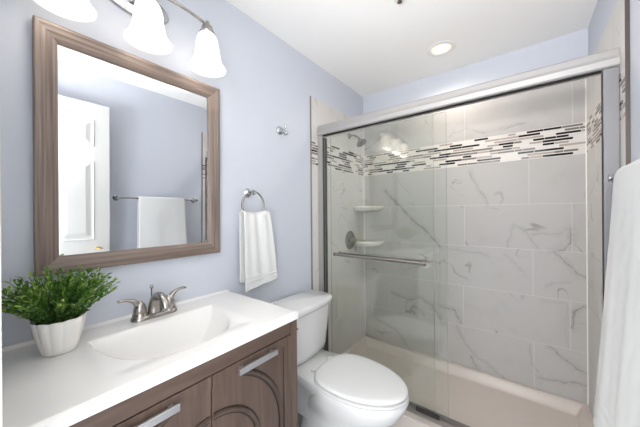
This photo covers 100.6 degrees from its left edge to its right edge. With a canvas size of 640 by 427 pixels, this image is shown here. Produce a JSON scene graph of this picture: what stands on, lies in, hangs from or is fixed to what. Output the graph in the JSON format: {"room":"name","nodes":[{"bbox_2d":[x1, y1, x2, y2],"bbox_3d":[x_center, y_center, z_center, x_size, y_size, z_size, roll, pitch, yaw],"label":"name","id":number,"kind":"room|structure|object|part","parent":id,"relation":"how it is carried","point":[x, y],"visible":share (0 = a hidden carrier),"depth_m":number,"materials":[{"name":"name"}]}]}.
{"room":"bathroom","nodes":[
{"label":"bathroom","id":0,"kind":"room"},
{"bbox_2d":[0,0,364,353],"bbox_3d":[-0.322,0.081,1.710,0.113,2.440,2.555,0,0,38],"label":"wall","id":1,"kind":"structure","parent":0,"point":[267,84],"depth_m":1.48,"materials":[{"name":"blue paint"}]},
{"bbox_2d":[34,0,96,21],"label":"vanity light","id":2,"kind":"object","parent":1,"relation":"attached to","point":[75,10],"depth_m":0.87,"materials":[{"name":"white glass"}]},
{"bbox_3d":[-0.792,-0.724,0.820,0.157,0.156,0.157,0,0,38],"label":"lamp shade","id":3,"kind":"part","parent":2,"relation":"part of","materials":[{"name":"white glass"}]},
{"bbox_2d":[32,15,219,276],"bbox_3d":[-0.714,-0.214,1.100,0.028,0.826,0.646,0,0,38],"label":"framed mirror","id":4,"kind":"object","parent":1,"relation":"attached to","point":[126,146],"visible":0.98,"depth_m":1.02,"materials":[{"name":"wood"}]},
{"bbox_3d":[-0.714,-0.598,1.098,0.027,0.057,0.646,0,0,38],"label":"frame rail","id":5,"kind":"part","parent":4,"relation":"part of","materials":[{"name":"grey wood"}]},
{"bbox_3d":[-0.714,0.171,1.103,0.027,0.057,0.646,0,0,38],"label":"frame rail","id":6,"kind":"part","parent":4,"relation":"part of","materials":[{"name":"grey wood"}]},
{"bbox_2d":[57,44,207,255],"bbox_3d":[-0.720,-0.214,1.105,0.005,0.720,0.540,0,0,38],"label":"mirror glass","id":7,"kind":"object","parent":4,"relation":"on","point":[132,140],"depth_m":1.04,"materials":[{"name":"silver mirror"}]},
{"bbox_2d":[109,0,172,54],"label":"vanity light","id":8,"kind":"object","parent":1,"relation":"attached to","point":[144,31],"depth_m":1.01,"materials":[{"name":"white glass"}]},
{"bbox_3d":[-0.648,-0.726,1.006,0.157,0.156,0.157,0,0,38],"label":"lamp shade","id":9,"kind":"part","parent":8,"relation":"part of","materials":[{"name":"white glass"}]},
{"bbox_3d":[-0.648,-0.738,1.006,0.060,0.115,0.060,0,0,38],"label":"bulb","id":10,"kind":"part","parent":8,"relation":"part of","materials":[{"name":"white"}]},
{"bbox_2d":[168,0,225,77],"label":"vanity light","id":11,"kind":"object","parent":1,"relation":"attached to","point":[206,61],"depth_m":1.17,"materials":[{"name":"white glass"}]},
{"bbox_3d":[-0.505,-0.727,1.192,0.157,0.156,0.157,0,0,38],"label":"lamp shade","id":12,"kind":"part","parent":11,"relation":"part of","materials":[{"name":"white glass"}]},
{"bbox_2d":[241,188,263,210],"bbox_3d":[-0.390,-0.057,1.497,0.066,0.175,0.157,0,0,38],"label":"towel ring","id":13,"kind":"object","parent":1,"relation":"attached to","point":[247,192],"visible":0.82,"depth_m":1.50,"materials":[{"name":"silver metal"}]},
{"bbox_2d":[239,210,277,291],"bbox_3d":[-0.347,0.199,1.512,0.063,0.436,0.239,0,0,38],"label":"hand towel","id":14,"kind":"object","parent":13,"relation":"hanging from","point":[257,256],"visible":1,"depth_m":1.47,"materials":[{"name":"white fabric"}]},
{"bbox_2d":[276,125,287,135],"bbox_3d":[-0.233,-0.529,1.697,0.074,0.070,0.054,0,0,38],"label":"robe hook","id":15,"kind":"object","parent":1,"relation":"attached to","point":[279,129],"visible":1,"depth_m":1.70,"materials":[{"name":"silver metal"}]},
{"bbox_2d":[345,231,356,251],"bbox_3d":[0.299,0.245,2.359,0.078,0.178,0.164,0,0,38],"label":"shower valve","id":16,"kind":"object","parent":1,"relation":"attached to","point":[350,240],"visible":1,"depth_m":2.35,"materials":[{"name":"silver metal"}]},
{"bbox_2d":[347,133,366,146],"bbox_3d":[0.328,-0.653,2.330,0.168,0.138,0.094,0,0,38],"label":"shower","id":17,"kind":"object","parent":1,"relation":"attached to","point":[361,142],"visible":0.99,"depth_m":2.31,"materials":[{"name":"silver metal"}]},
{"bbox_2d":[324,112,447,417],"bbox_3d":[0.364,0.295,1.730,0.839,1.741,0.092,0,0,38],"label":"door","id":18,"kind":"structure","parent":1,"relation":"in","point":[388,259],"depth_m":1.68,"materials":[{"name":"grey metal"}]},
{"bbox_3d":[0.390,0.288,1.745,0.605,0.011,0.011,0,0,37],"label":"inside rail","id":19,"kind":"part","parent":18,"relation":"part of","materials":[{"name":"silver metal"}]},
{"bbox_2d":[317,47,619,426],"bbox_3d":[0.621,0.257,1.569,1.549,1.856,0.085,0,0,38],"label":"shower door frame","id":20,"kind":"object","parent":1,"relation":"attached to","point":[606,63],"visible":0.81,"depth_m":1.29,"materials":[{"name":"grey metal"}]},
{"bbox_3d":[0.615,-0.632,1.570,1.549,0.077,0.081,0,0,38],"label":"header rail","id":21,"kind":"part","parent":20,"relation":"part of","materials":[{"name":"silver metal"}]},
{"bbox_2d":[298,413,301,426],"bbox_3d":[-0.013,1.325,0.736,1.775,0.050,3.735,0,0,38],"label":"floor","id":22,"kind":"structure","parent":0,"point":[299,415],"depth_m":1.68,"materials":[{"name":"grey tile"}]},
{"bbox_2d":[69,319,297,426],"bbox_3d":[-0.510,0.872,0.950,0.509,0.862,0.761,0,0,38],"label":"vanity cabinet","id":23,"kind":"object","parent":22,"relation":"on","point":[253,383],"visible":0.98,"depth_m":0.86,"materials":[{"name":"brown wood"}]},
{"bbox_2d":[2,289,297,426],"bbox_3d":[-0.538,0.473,0.938,0.505,0.142,0.812,0,0,38],"label":"sink","id":24,"kind":"object","parent":23,"relation":"in","point":[113,361],"visible":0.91,"depth_m":0.77,"materials":[{"name":"white stone"}]},
{"bbox_2d":[1,265,120,356],"bbox_3d":[-0.771,0.281,0.783,0.293,0.258,0.290,0,0,38],"label":"potted plant","id":25,"kind":"object","parent":24,"relation":"on","point":[56,330],"visible":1,"depth_m":0.77,"materials":[{"name":"green plant"}]},
{"bbox_3d":[-0.780,0.359,0.795,0.122,0.102,0.122,0,0,38],"label":"pot","id":26,"kind":"part","parent":25,"relation":"part of","materials":[{"name":"white ceramic"}]},
{"bbox_2d":[117,285,185,322],"bbox_3d":[-0.628,0.348,1.039,0.144,0.122,0.249,0,0,38],"label":"faucet","id":27,"kind":"object","parent":24,"relation":"on","point":[160,304],"visible":1,"depth_m":1.03,"materials":[{"name":"silver metal"}]},
{"bbox_3d":[-0.714,0.342,0.999,0.029,0.048,0.081,0,0,38],"label":"lever","id":28,"kind":"part","parent":27,"relation":"part of","materials":[{"name":"silver metal"}]},
{"bbox_3d":[-0.695,0.367,1.024,0.052,0.061,0.052,0,0,38],"label":"handle","id":29,"kind":"part","parent":27,"relation":"part of","materials":[{"name":"silver metal"}]},
{"bbox_3d":[-0.662,0.401,1.065,0.056,0.016,0.166,0,0,38],"label":"plate","id":30,"kind":"part","parent":27,"relation":"part of","materials":[{"name":"silver metal"}]},
{"bbox_3d":[-0.627,0.352,1.038,0.141,0.092,0.052,0,0,38],"label":"spout","id":31,"kind":"part","parent":27,"relation":"part of","materials":[{"name":"silver metal"}]},
{"bbox_3d":[-0.630,0.367,1.107,0.052,0.061,0.052,0,0,38],"label":"handle","id":32,"kind":"part","parent":27,"relation":"part of","materials":[{"name":"silver metal"}]},
{"bbox_3d":[-0.611,0.341,1.132,0.029,0.048,0.081,0,0,38],"label":"lever","id":33,"kind":"part","parent":27,"relation":"part of","materials":[{"name":"silver metal"}]},
{"bbox_3d":[-0.434,0.519,0.653,0.022,0.021,0.167,0,0,38],"label":"handle","id":34,"kind":"part","parent":23,"relation":"part of","materials":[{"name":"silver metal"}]},
{"bbox_3d":[-0.445,0.805,0.681,0.032,0.619,0.343,0,0,38],"label":"door","id":35,"kind":"part","parent":23,"relation":"part of","materials":[{"name":"brown wood"}]},
{"bbox_3d":[-0.452,0.804,0.647,0.009,0.554,0.195,0,0,38],"label":"arched moulding","id":36,"kind":"part","parent":23,"relation":"part of","materials":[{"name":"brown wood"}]},
{"bbox_3d":[-0.387,0.806,0.731,0.009,0.384,0.186,0,0,38],"label":"arched moulding","id":37,"kind":"part","parent":23,"relation":"part of","materials":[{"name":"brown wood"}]},
{"bbox_3d":[-0.267,0.804,0.887,0.009,0.384,0.186,0,0,38],"label":"arched moulding","id":38,"kind":"part","parent":23,"relation":"part of","materials":[{"name":"brown wood"}]},
{"bbox_3d":[-0.233,0.803,0.956,0.032,0.619,0.342,0,0,38],"label":"door","id":39,"kind":"part","parent":23,"relation":"part of","materials":[{"name":"brown wood"}]},
{"bbox_3d":[-0.216,0.518,0.935,0.022,0.021,0.168,0,0,38],"label":"handle","id":40,"kind":"part","parent":23,"relation":"part of","materials":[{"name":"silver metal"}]},
{"bbox_3d":[-0.202,0.802,0.971,0.009,0.554,0.195,0,0,38],"label":"arched moulding","id":41,"kind":"part","parent":23,"relation":"part of","materials":[{"name":"brown wood"}]},
{"bbox_3d":[-0.118,0.869,1.107,0.038,0.862,0.034,0,0,38],"label":"corner post","id":42,"kind":"part","parent":23,"relation":"part of","materials":[{"name":"brown wood"}]},
{"bbox_2d":[271,289,408,426],"bbox_3d":[0.102,0.921,1.496,0.790,0.752,0.494,0,0,38],"label":"toilet","id":43,"kind":"object","parent":22,"relation":"on","point":[334,390],"visible":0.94,"depth_m":1.42,"materials":[{"name":"white ceramic"}]},
{"bbox_3d":[-0.122,0.570,1.666,0.232,0.046,0.494,0,0,38],"label":"tank lid","id":44,"kind":"part","parent":43,"relation":"part of","materials":[{"name":"white ceramic"}]},
{"bbox_3d":[-0.127,0.743,1.671,0.216,0.298,0.456,0,0,38],"label":"tank","id":45,"kind":"part","parent":43,"relation":"part of","materials":[{"name":"white ceramic"}]},
{"bbox_3d":[0.157,1.097,1.454,0.651,0.398,0.374,0,0,38],"label":"bowl","id":46,"kind":"part","parent":43,"relation":"part of","materials":[{"name":"white ceramic"}]},
{"bbox_3d":[0.216,0.887,1.399,0.490,0.010,0.376,0,0,38],"label":"seat","id":47,"kind":"part","parent":43,"relation":"part of","materials":[{"name":"white plastic"}]},
{"bbox_3d":[0.217,0.863,1.398,0.484,0.022,0.374,0,0,38],"label":"lid","id":48,"kind":"part","parent":43,"relation":"part of","materials":[{"name":"white plastic"}]},
{"bbox_2d":[343,336,593,426],"bbox_3d":[0.816,1.238,1.813,1.549,0.108,0.790,0,0,38],"label":"shower pan","id":49,"kind":"object","parent":22,"relation":"on","point":[471,397],"visible":0.61,"depth_m":1.80,"materials":[{"name":"beige plastic"}]},
{"bbox_2d":[226,0,597,96],"bbox_3d":[-0.033,-1.170,0.734,1.775,0.060,3.735,0,0,38],"label":"ceiling","id":50,"kind":"structure","parent":0,"point":[371,47],"depth_m":1.66,"materials":[{"name":"white paint"}]},
{"bbox_2d":[394,0,404,3],"bbox_3d":[0.424,-1.134,1.414,0.060,0.020,0.060,0,0,38],"label":"sprinkler","id":51,"kind":"object","parent":50,"relation":"attached to","point":[395,1],"visible":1,"depth_m":1.42,"materials":[{"name":"white paint"}]},
{"bbox_2d":[427,40,455,56],"bbox_3d":[0.842,-1.145,1.849,0.184,0.006,0.184,0,0,38],"label":"recessed light","id":52,"kind":"object","parent":50,"relation":"in","point":[440,48],"visible":1,"depth_m":1.84,"materials":[{"name":"white paint"}]},
{"bbox_2d":[363,28,588,404],"bbox_3d":[1.081,0.070,2.168,1.575,2.440,0.117,0,0,38],"label":"wall","id":53,"kind":"structure","parent":0,"point":[506,238],"depth_m":1.97,"materials":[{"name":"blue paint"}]},
{"bbox_2d":[354,206,382,210],"bbox_3d":[0.451,-0.047,2.458,0.200,0.041,0.200,0,0,38],"label":"corner shelf","id":54,"kind":"object","parent":53,"relation":"attached to","point":[357,208],"visible":1,"depth_m":2.42,"materials":[{"name":"white ceramic"}]},
{"bbox_2d":[356,240,383,245],"bbox_3d":[0.454,0.279,2.455,0.205,0.041,0.205,0,0,38],"label":"corner shelf","id":55,"kind":"object","parent":53,"relation":"attached to","point":[362,242],"visible":0.96,"depth_m":2.42,"materials":[{"name":"white ceramic"}]},
{"bbox_2d":[586,0,639,416],"bbox_3d":[0.995,0.072,0.695,0.113,2.440,2.555,0,0,38],"label":"wall","id":56,"kind":"structure","parent":0,"point":[613,24],"depth_m":1.37,"materials":[{"name":"blue paint"}]},
{"bbox_2d":[607,174,614,181],"bbox_3d":[0.882,-0.128,0.686,0.078,0.048,0.723,0,0,38],"label":"towel bar","id":57,"kind":"object","parent":56,"relation":"attached to","point":[609,177],"visible":0.29,"depth_m":0.96,"materials":[{"name":"silver metal"}]},
{"bbox_2d":[593,159,639,426],"bbox_3d":[0.853,0.291,0.724,0.108,0.875,0.427,0,0,38],"label":"bath towel","id":58,"kind":"object","parent":57,"relation":"hanging from","point":[617,396],"visible":1,"depth_m":0.74,"materials":[{"name":"white fabric"}]},
{"bbox_3d":[-0.406,0.083,0.238,1.575,2.440,0.120,0,0,38],"label":"wall","id":59,"kind":"structure","parent":0,"visible":0},
{"bbox_2d":[0,174,2,426],"bbox_3d":[-0.142,0.186,0.125,0.930,2.230,0.024,0,0,38],"label":"trim","id":60,"kind":"structure","parent":59,"relation":"attached to","point":[1,400],"depth_m":0.37,"materials":[{"name":"white paint"}]}
]}

